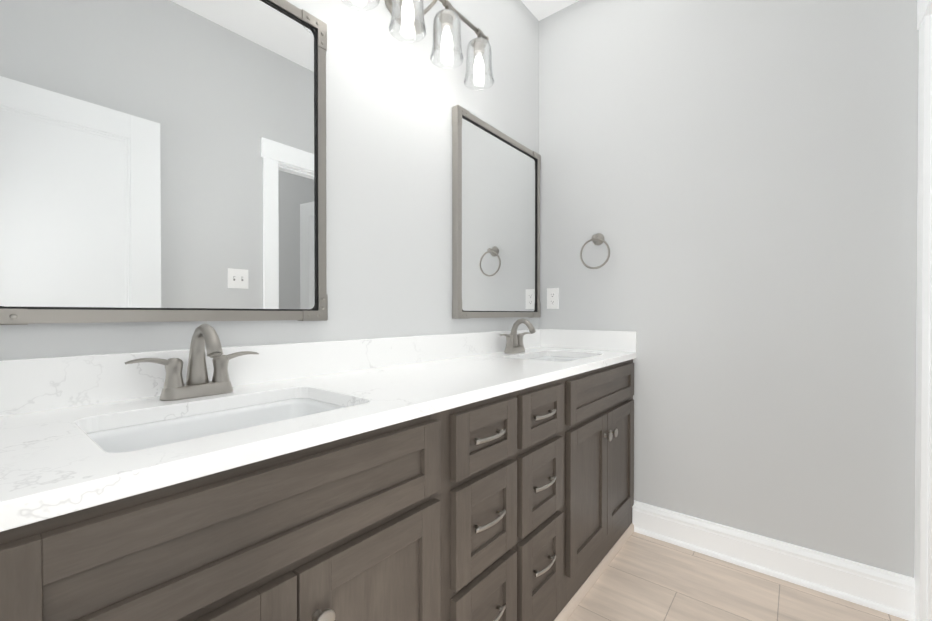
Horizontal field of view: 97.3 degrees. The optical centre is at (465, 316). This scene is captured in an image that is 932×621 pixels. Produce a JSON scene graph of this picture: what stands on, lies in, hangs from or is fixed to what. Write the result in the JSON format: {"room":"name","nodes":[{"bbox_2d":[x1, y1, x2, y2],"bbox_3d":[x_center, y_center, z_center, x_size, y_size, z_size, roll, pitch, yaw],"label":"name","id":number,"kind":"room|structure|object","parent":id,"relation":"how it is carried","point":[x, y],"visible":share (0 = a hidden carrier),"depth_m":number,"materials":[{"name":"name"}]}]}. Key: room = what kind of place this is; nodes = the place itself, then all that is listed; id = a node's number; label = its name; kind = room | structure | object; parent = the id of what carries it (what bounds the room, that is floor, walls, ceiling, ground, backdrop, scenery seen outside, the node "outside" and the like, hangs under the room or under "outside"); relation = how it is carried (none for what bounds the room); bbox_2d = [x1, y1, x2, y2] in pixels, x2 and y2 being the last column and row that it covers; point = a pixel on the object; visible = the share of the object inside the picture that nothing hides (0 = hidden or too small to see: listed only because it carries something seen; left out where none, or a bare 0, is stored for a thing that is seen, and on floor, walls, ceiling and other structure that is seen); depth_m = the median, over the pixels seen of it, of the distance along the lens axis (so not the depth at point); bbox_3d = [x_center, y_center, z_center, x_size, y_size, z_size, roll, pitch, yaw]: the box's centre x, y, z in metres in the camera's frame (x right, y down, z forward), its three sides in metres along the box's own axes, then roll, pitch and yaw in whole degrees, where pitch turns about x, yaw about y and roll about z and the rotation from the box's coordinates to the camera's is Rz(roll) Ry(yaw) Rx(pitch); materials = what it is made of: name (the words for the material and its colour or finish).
{"room":"bathroom","nodes":[
{"label":"bathroom","id":0,"kind":"room"},
{"bbox_2d":[0,0,538,359],"bbox_3d":[-0.528,-0.315,1.288,0.120,2.740,4.350,0,1,39],"label":"wall","id":1,"kind":"structure","parent":0,"point":[391,101],"depth_m":1.49,"materials":[{"name":"paint"}]},
{"bbox_2d":[0,0,327,324],"bbox_3d":[-0.664,-0.442,0.995,0.035,0.910,0.714,0,1,39],"label":"mirror","id":2,"kind":"object","parent":1,"relation":"attached to","point":[162,160],"visible":1,"depth_m":0.94,"materials":[{"name":"silver metal"}]},
{"bbox_2d":[342,0,493,89],"bbox_3d":[-0.158,-1.090,1.491,0.188,0.230,0.728,0,1,39],"label":"sconce","id":3,"kind":"object","parent":1,"relation":"attached to","point":[408,15],"visible":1,"depth_m":1.53,"materials":[{"name":"glass"}]},
{"bbox_2d":[452,105,540,318],"bbox_3d":[0.181,-0.450,2.034,0.035,0.910,0.721,0,1,39],"label":"mirror","id":4,"kind":"object","parent":1,"relation":"attached to","point":[495,223],"visible":1,"depth_m":1.96,"materials":[{"name":"silver metal"}]},
{"bbox_2d":[521,0,578,20],"bbox_3d":[0.722,-1.707,0.263,3.400,0.060,4.350,0,1,39],"label":"ceiling","id":5,"kind":"structure","parent":0,"point":[540,9],"depth_m":2.23,"materials":[{"name":"paint"}]},
{"bbox_2d":[538,0,918,577],"bbox_3d":[1.084,-0.320,1.892,1.620,2.740,0.120,0,1,39],"label":"wall","id":6,"kind":"structure","parent":0,"point":[734,183],"depth_m":1.72,"materials":[{"name":"paint"}]},
{"bbox_2d":[547,288,558,308],"bbox_3d":[0.485,-0.103,2.296,0.071,0.116,0.007,0,1,39],"label":"electrical outlet plate","id":7,"kind":"object","parent":6,"relation":"attached to","point":[552,298],"visible":1,"depth_m":2.29,"materials":[{"name":"white plastic"}]},
{"bbox_2d":[540,330,635,349],"bbox_3d":[0.630,0.121,2.172,0.524,0.102,0.019,0,1,39],"label":"backsplash","id":8,"kind":"structure","parent":6,"relation":"attached to","point":[574,339],"depth_m":2.15,"materials":[{"name":"white stone"}]},
{"bbox_2d":[580,233,609,268],"bbox_3d":[0.669,-0.339,2.108,0.158,0.190,0.064,0,1,39],"label":"towel ring","id":9,"kind":"object","parent":6,"relation":"attached to","point":[597,239],"visible":1,"depth_m":2.11,"materials":[{"name":"silver metal"}]},
{"bbox_2d":[632,500,914,620],"bbox_3d":[1.189,0.981,1.721,0.949,0.141,0.028,0,1,39],"label":"baseboard","id":10,"kind":"structure","parent":6,"relation":"attached to","point":[883,590],"depth_m":1.64,"materials":[{"name":"white"}]},
{"bbox_2d":[567,532,908,620],"bbox_3d":[0.722,1.093,0.284,3.400,0.060,4.350,0,1,39],"label":"floor","id":11,"kind":"structure","parent":0,"point":[642,577],"depth_m":1.55,"materials":[{"name":"tile"}]},
{"bbox_2d":[0,354,636,620],"bbox_3d":[-0.059,0.632,1.320,0.574,0.844,2.216,0,1,39],"label":"bathroom vanity","id":12,"kind":"object","parent":11,"relation":"on","point":[482,476],"depth_m":0.78,"materials":[{"name":"brown wood"}]},
{"bbox_2d":[0,346,635,517],"bbox_3d":[-0.062,0.194,1.320,0.524,0.030,2.216,0,1,39],"label":"countertop","id":13,"kind":"structure","parent":12,"relation":"on","point":[52,457],"depth_m":0.75,"materials":[{"name":"white stone"}]},
{"bbox_2d":[120,324,263,401],"bbox_3d":[-0.584,0.098,0.919,0.140,0.166,0.267,0,1,39],"label":"faucet","id":14,"kind":"object","parent":13,"relation":"on","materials":[{"name":"silver metal"}]},
{"bbox_2d":[88,390,351,453],"bbox_3d":[-0.450,0.283,0.810,0.350,0.165,0.490,0,1,39],"label":"sink","id":15,"kind":"object","parent":13,"relation":"in","point":[149,429],"depth_m":0.89,"materials":[{"name":"white ceramic"}]},
{"bbox_2d":[496,318,539,353],"bbox_3d":[0.273,0.090,1.973,0.140,0.166,0.267,0,1,39],"label":"faucet","id":16,"kind":"object","parent":13,"relation":"on","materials":[{"name":"silver metal"}]},
{"bbox_2d":[524,354,591,361],"bbox_3d":[0.407,0.275,1.864,0.350,0.165,0.490,0,1,39],"label":"sink","id":17,"kind":"object","parent":13,"relation":"in","point":[551,357],"depth_m":2.06,"materials":[{"name":"white ceramic"}]},
{"bbox_3d":[0.928,-0.309,0.511,0.120,2.740,2.220,0,1,39],"label":"wall","id":18,"kind":"structure","parent":0,"visible":0},
{"bbox_2d":[914,0,931,620],"bbox_3d":[1.333,-0.025,1.028,0.146,2.163,0.908,0,1,39],"label":"door frame","id":19,"kind":"structure","parent":18,"relation":"attached to","point":[924,17],"depth_m":1.36,"materials":[{"name":"white"}]}
]}

